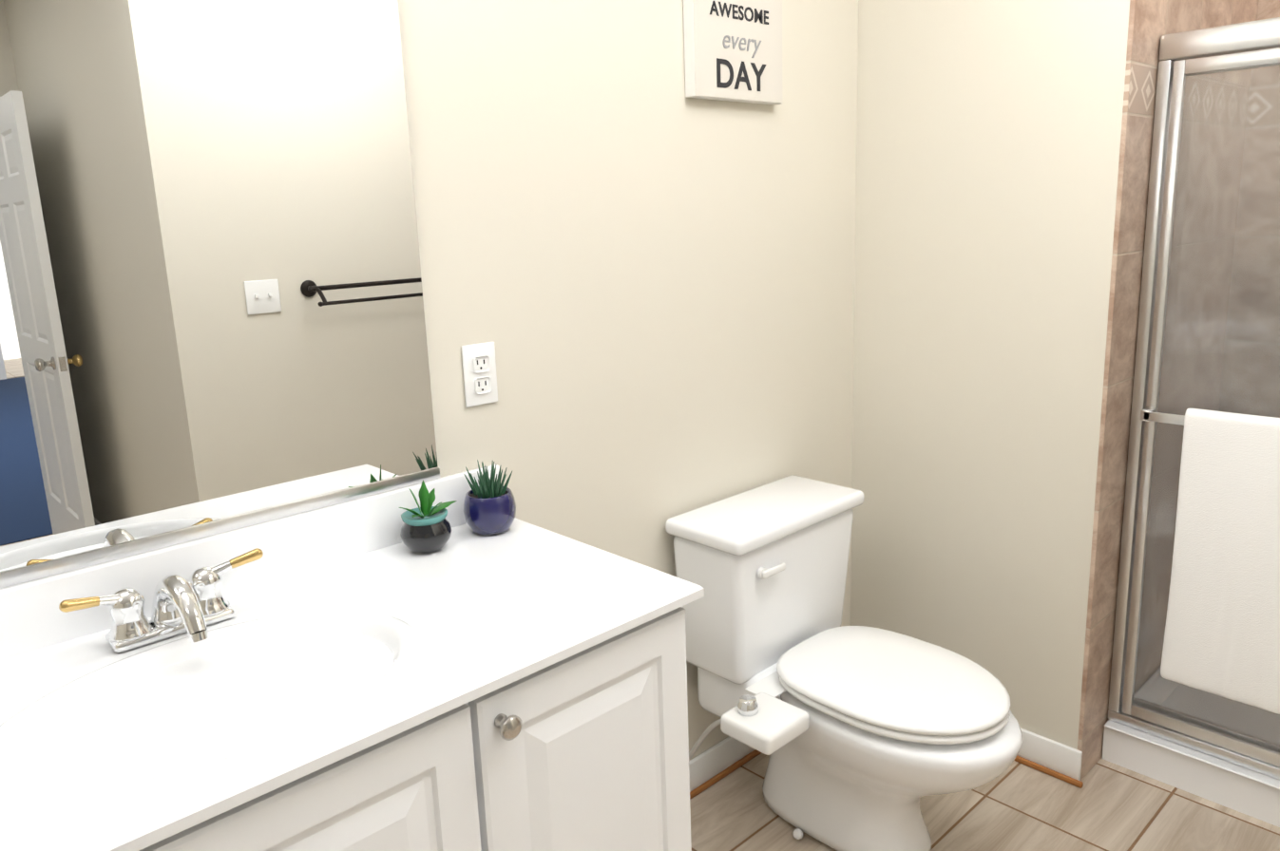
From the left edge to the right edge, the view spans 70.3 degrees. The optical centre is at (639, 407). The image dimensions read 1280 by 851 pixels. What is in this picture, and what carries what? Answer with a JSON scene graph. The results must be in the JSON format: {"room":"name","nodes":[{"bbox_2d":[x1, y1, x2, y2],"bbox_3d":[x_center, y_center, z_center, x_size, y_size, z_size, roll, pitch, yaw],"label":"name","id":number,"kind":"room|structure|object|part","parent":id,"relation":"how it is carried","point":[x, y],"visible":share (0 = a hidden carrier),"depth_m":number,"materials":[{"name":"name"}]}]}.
{"room":"bathroom","nodes":[
{"label":"bathroom","id":0,"kind":"room"},
{"bbox_2d":[0,0,858,761],"bbox_3d":[-0.944,-0.021,1.131,4.114,2.460,0.110,-13,16,-42],"label":"wall","id":1,"kind":"structure","parent":0,"point":[211,300],"depth_m":1.54,"materials":[{"name":"beige paint"}]},
{"bbox_3d":[-0.728,0.202,1.306,1.004,0.020,0.009,-13,16,-42],"label":"mirror j-channel","id":2,"kind":"part","parent":1,"relation":"part of","materials":[{"name":"silver metal"}]},
{"bbox_2d":[461,342,497,407],"bbox_3d":[-0.293,-0.060,1.674,0.070,0.114,0.010,-13,16,-42],"label":"electrical outlet plate","id":3,"kind":"object","parent":1,"relation":"attached to","point":[469,353],"depth_m":1.67,"materials":[{"name":"white plastic"}]},
{"bbox_3d":[-0.293,-0.079,1.670,0.033,0.029,0.010,-13,16,-42],"label":"electrical outlet","id":4,"kind":"part","parent":3,"relation":"part of","materials":[{"name":"white plastic"}]},
{"bbox_3d":[-0.292,-0.040,1.678,0.033,0.029,0.010,-13,16,-42],"label":"electrical outlet","id":5,"kind":"part","parent":3,"relation":"part of","materials":[{"name":"white plastic"}]},
{"bbox_2d":[683,0,782,104],"bbox_3d":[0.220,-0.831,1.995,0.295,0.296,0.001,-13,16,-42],"label":"wall sign","id":6,"kind":"object","parent":1,"relation":"attached to","point":[712,30],"visible":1,"depth_m":2.00,"materials":[{"name":"white"}]},
{"bbox_2d":[709,0,768,24],"bbox_3d":[0.219,-0.862,1.987,0.198,0.030,0.001,-13,16,-42],"label":"lettering","id":7,"kind":"object","parent":6,"relation":"attached to","point":[757,15],"visible":1,"depth_m":1.99,"materials":[{"name":"grey paint"}]},
{"bbox_2d":[716,57,765,91],"bbox_3d":[0.227,-0.736,2.017,0.168,0.059,0.001,-13,16,-42],"label":"lettering","id":8,"kind":"object","parent":6,"relation":"attached to","point":[739,78],"visible":1,"depth_m":2.01,"materials":[{"name":"grey paint"}]},
{"bbox_2d":[722,35,761,57],"bbox_3d":[0.227,-0.795,2.006,0.131,0.040,0.001,-13,16,-42],"label":"lettering","id":9,"kind":"object","parent":6,"relation":"attached to","point":[739,44],"visible":1,"depth_m":2.00,"materials":[{"name":"grey paint"}]},
{"bbox_2d":[688,736,754,792],"bbox_3d":[0.191,0.902,2.307,1.182,0.086,0.013,-13,16,-42],"label":"baseboard","id":10,"kind":"structure","parent":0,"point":[709,764],"depth_m":2.30,"materials":[{"name":"white wood"}]},
{"bbox_2d":[689,749,761,800],"bbox_3d":[0.196,0.940,2.301,1.170,0.014,0.012,-13,16,-42],"label":"molding","id":11,"kind":"structure","parent":0,"point":[697,791],"depth_m":2.31,"materials":[{"name":"brown wood"}]},
{"bbox_2d":[689,752,1279,850],"bbox_3d":[0.699,1.351,0.427,5.106,0.050,3.720,-13,16,-42],"label":"floor","id":12,"kind":"structure","parent":0,"point":[1015,806],"depth_m":2.12,"materials":[{"name":"tile"}]},
{"bbox_2d":[0,464,704,850],"bbox_3d":[-0.519,0.714,1.213,1.239,0.958,0.556,-13,16,-42],"label":"bathroom vanity","id":13,"kind":"object","parent":12,"relation":"on","point":[355,676],"visible":1,"depth_m":1.20,"materials":[{"name":"white"}]},
{"bbox_2d":[58,548,263,653],"bbox_3d":[-0.621,0.273,1.226,0.258,0.094,0.162,-13,16,-42],"label":"faucet","id":14,"kind":"object","parent":13,"relation":"on","point":[193,616],"depth_m":1.23,"materials":[{"name":"silver metal"}]},
{"bbox_2d":[0,610,419,831],"bbox_3d":[-0.508,0.414,1.119,0.504,0.155,0.364,-13,16,-42],"label":"basin","id":15,"kind":"object","parent":13,"relation":"in","point":[101,746],"depth_m":1.09,"materials":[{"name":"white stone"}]},
{"bbox_2d":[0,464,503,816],"bbox_3d":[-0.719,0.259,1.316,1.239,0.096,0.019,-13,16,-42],"label":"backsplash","id":16,"kind":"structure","parent":13,"relation":"on","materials":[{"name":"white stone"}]},
{"bbox_3d":[-0.362,0.756,1.042,0.444,0.725,0.022,-13,16,-42],"label":"door","id":17,"kind":"part","parent":13,"relation":"part of","materials":[{"name":"white wood"}]},
{"bbox_2d":[398,479,456,554],"bbox_3d":[-0.362,0.183,1.542,0.113,0.120,0.086,-13,16,-42],"label":"plant","id":18,"kind":"object","parent":13,"relation":"on","point":[426,527],"visible":1,"depth_m":1.52,"materials":[{"name":"green plant"}]},
{"bbox_3d":[-0.364,0.216,1.546,0.086,0.053,0.086,-13,16,-42],"label":"pot","id":19,"kind":"part","parent":18,"relation":"part of","materials":[{"name":"black ceramic"}]},
{"bbox_2d":[462,459,515,535],"bbox_3d":[-0.272,0.160,1.622,0.094,0.124,0.101,-13,16,-42],"label":"plant","id":20,"kind":"object","parent":13,"relation":"on","point":[489,507],"visible":1,"depth_m":1.59,"materials":[{"name":"blue plant"}]},
{"bbox_3d":[-0.268,0.186,1.625,0.094,0.072,0.094,-13,16,-42],"label":"pot","id":21,"kind":"part","parent":20,"relation":"part of","materials":[{"name":"blue ceramic"}]},
{"bbox_3d":[-0.165,0.396,1.129,0.031,0.031,0.031,-13,16,-42],"label":"knob","id":22,"kind":"part","parent":13,"relation":"part of","materials":[{"name":"silver metal"}]},
{"bbox_3d":[-0.059,0.687,1.318,0.368,0.725,0.022,-13,16,-42],"label":"door","id":23,"kind":"part","parent":13,"relation":"part of","materials":[{"name":"white wood"}]},
{"bbox_2d":[665,475,1022,850],"bbox_3d":[0.432,0.630,1.976,0.611,0.738,0.722,-13,16,-42],"label":"toilet","id":24,"kind":"object","parent":12,"relation":"on","point":[866,738],"visible":0.9,"depth_m":1.98,"materials":[{"name":"white ceramic"}]},
{"bbox_3d":[0.223,0.616,1.877,0.042,0.029,0.042,-13,16,-42],"label":"bidet knob","id":25,"kind":"part","parent":24,"relation":"part of","materials":[{"name":"silver metal"}]},
{"bbox_3d":[0.303,0.423,2.170,0.441,0.328,0.206,-13,16,-42],"label":"tank","id":26,"kind":"part","parent":24,"relation":"part of","materials":[{"name":"white ceramic"}]},
{"bbox_3d":[0.301,0.245,2.127,0.472,0.038,0.226,-13,16,-42],"label":"tank lid","id":27,"kind":"part","parent":24,"relation":"part of","materials":[{"name":"white ceramic"}]},
{"bbox_3d":[0.292,0.357,1.980,0.075,0.016,0.010,-13,16,-42],"label":"lever","id":28,"kind":"part","parent":24,"relation":"part of","materials":[{"name":"white plastic"}]},
{"bbox_3d":[0.366,0.594,2.058,0.315,0.005,0.068,-13,16,-42],"label":"bidet plate","id":29,"kind":"part","parent":24,"relation":"part of","materials":[{"name":"white plastic"}]},
{"bbox_3d":[0.530,0.799,2.016,0.376,0.385,0.609,-13,16,-42],"label":"bowl","id":30,"kind":"part","parent":24,"relation":"part of","materials":[{"name":"white ceramic"}]},
{"bbox_3d":[0.543,0.578,1.946,0.376,0.023,0.480,-13,16,-42],"label":"seat lid","id":31,"kind":"part","parent":24,"relation":"part of","materials":[{"name":"white plastic"}]},
{"bbox_3d":[0.546,0.599,1.949,0.372,0.018,0.476,-13,16,-42],"label":"seat","id":32,"kind":"part","parent":24,"relation":"part of","materials":[{"name":"white plastic"}]},
{"bbox_2d":[1101,17,1279,827],"bbox_3d":[1.787,0.058,1.994,0.780,1.752,1.098,-13,16,-42],"label":"shower","id":33,"kind":"object","parent":12,"relation":"on","point":[1194,707],"visible":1,"depth_m":2.03,"materials":[{"name":"white ceramic"}]},
{"bbox_3d":[1.589,0.850,1.945,0.062,0.028,1.096,-13,16,-42],"label":"sill","id":34,"kind":"part","parent":33,"relation":"part of","materials":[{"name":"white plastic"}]},
{"bbox_3d":[1.403,0.790,2.109,0.016,0.030,0.485,-13,16,-42],"label":"rail","id":35,"kind":"part","parent":33,"relation":"part of","materials":[{"name":"silver metal"}]},
{"bbox_2d":[1160,407,1279,717],"bbox_3d":[1.328,0.339,2.011,0.042,0.658,0.271,-13,16,-42],"label":"towel","id":36,"kind":"object","parent":33,"relation":"hanging from","point":[1222,633],"depth_m":2.01,"materials":[{"name":"white fabric"}]},
{"bbox_3d":[1.348,-0.705,1.792,0.016,0.030,0.485,-13,16,-42],"label":"rail","id":37,"kind":"part","parent":33,"relation":"part of","materials":[{"name":"silver metal"}]},
{"bbox_2d":[850,0,1129,749],"bbox_3d":[1.135,-0.408,2.598,0.992,2.460,0.757,-13,16,-42],"label":"wall","id":38,"kind":"structure","parent":0,"point":[988,133],"depth_m":2.23,"materials":[{"name":"beige paint"}]},
{"bbox_2d":[1013,727,1083,788],"bbox_3d":[0.851,0.846,2.460,0.025,0.086,0.682,-13,16,-42],"label":"baseboard","id":39,"kind":"structure","parent":38,"relation":"attached to","point":[1052,754],"depth_m":2.27,"materials":[{"name":"white wood"}]},
{"bbox_2d":[1077,0,1258,780],"bbox_3d":[1.369,-0.166,2.329,0.892,2.080,0.010,-13,16,-42],"label":"wall tile","id":40,"kind":"structure","parent":38,"relation":"attached to","point":[1151,22],"depth_m":2.08,"materials":[{"name":"brown tile"}]},
{"bbox_3d":[2.137,-0.358,2.186,0.100,2.460,1.220,-13,16,-42],"label":"wall","id":41,"kind":"structure","parent":0,"visible":0},
{"bbox_2d":[1256,0,1279,20],"bbox_3d":[2.070,-0.169,2.224,0.010,2.080,1.120,-13,16,-42],"label":"wall tile","id":42,"kind":"structure","parent":41,"relation":"attached to","point":[1268,9],"depth_m":2.42,"materials":[{"name":"brown tile"}]}
]}

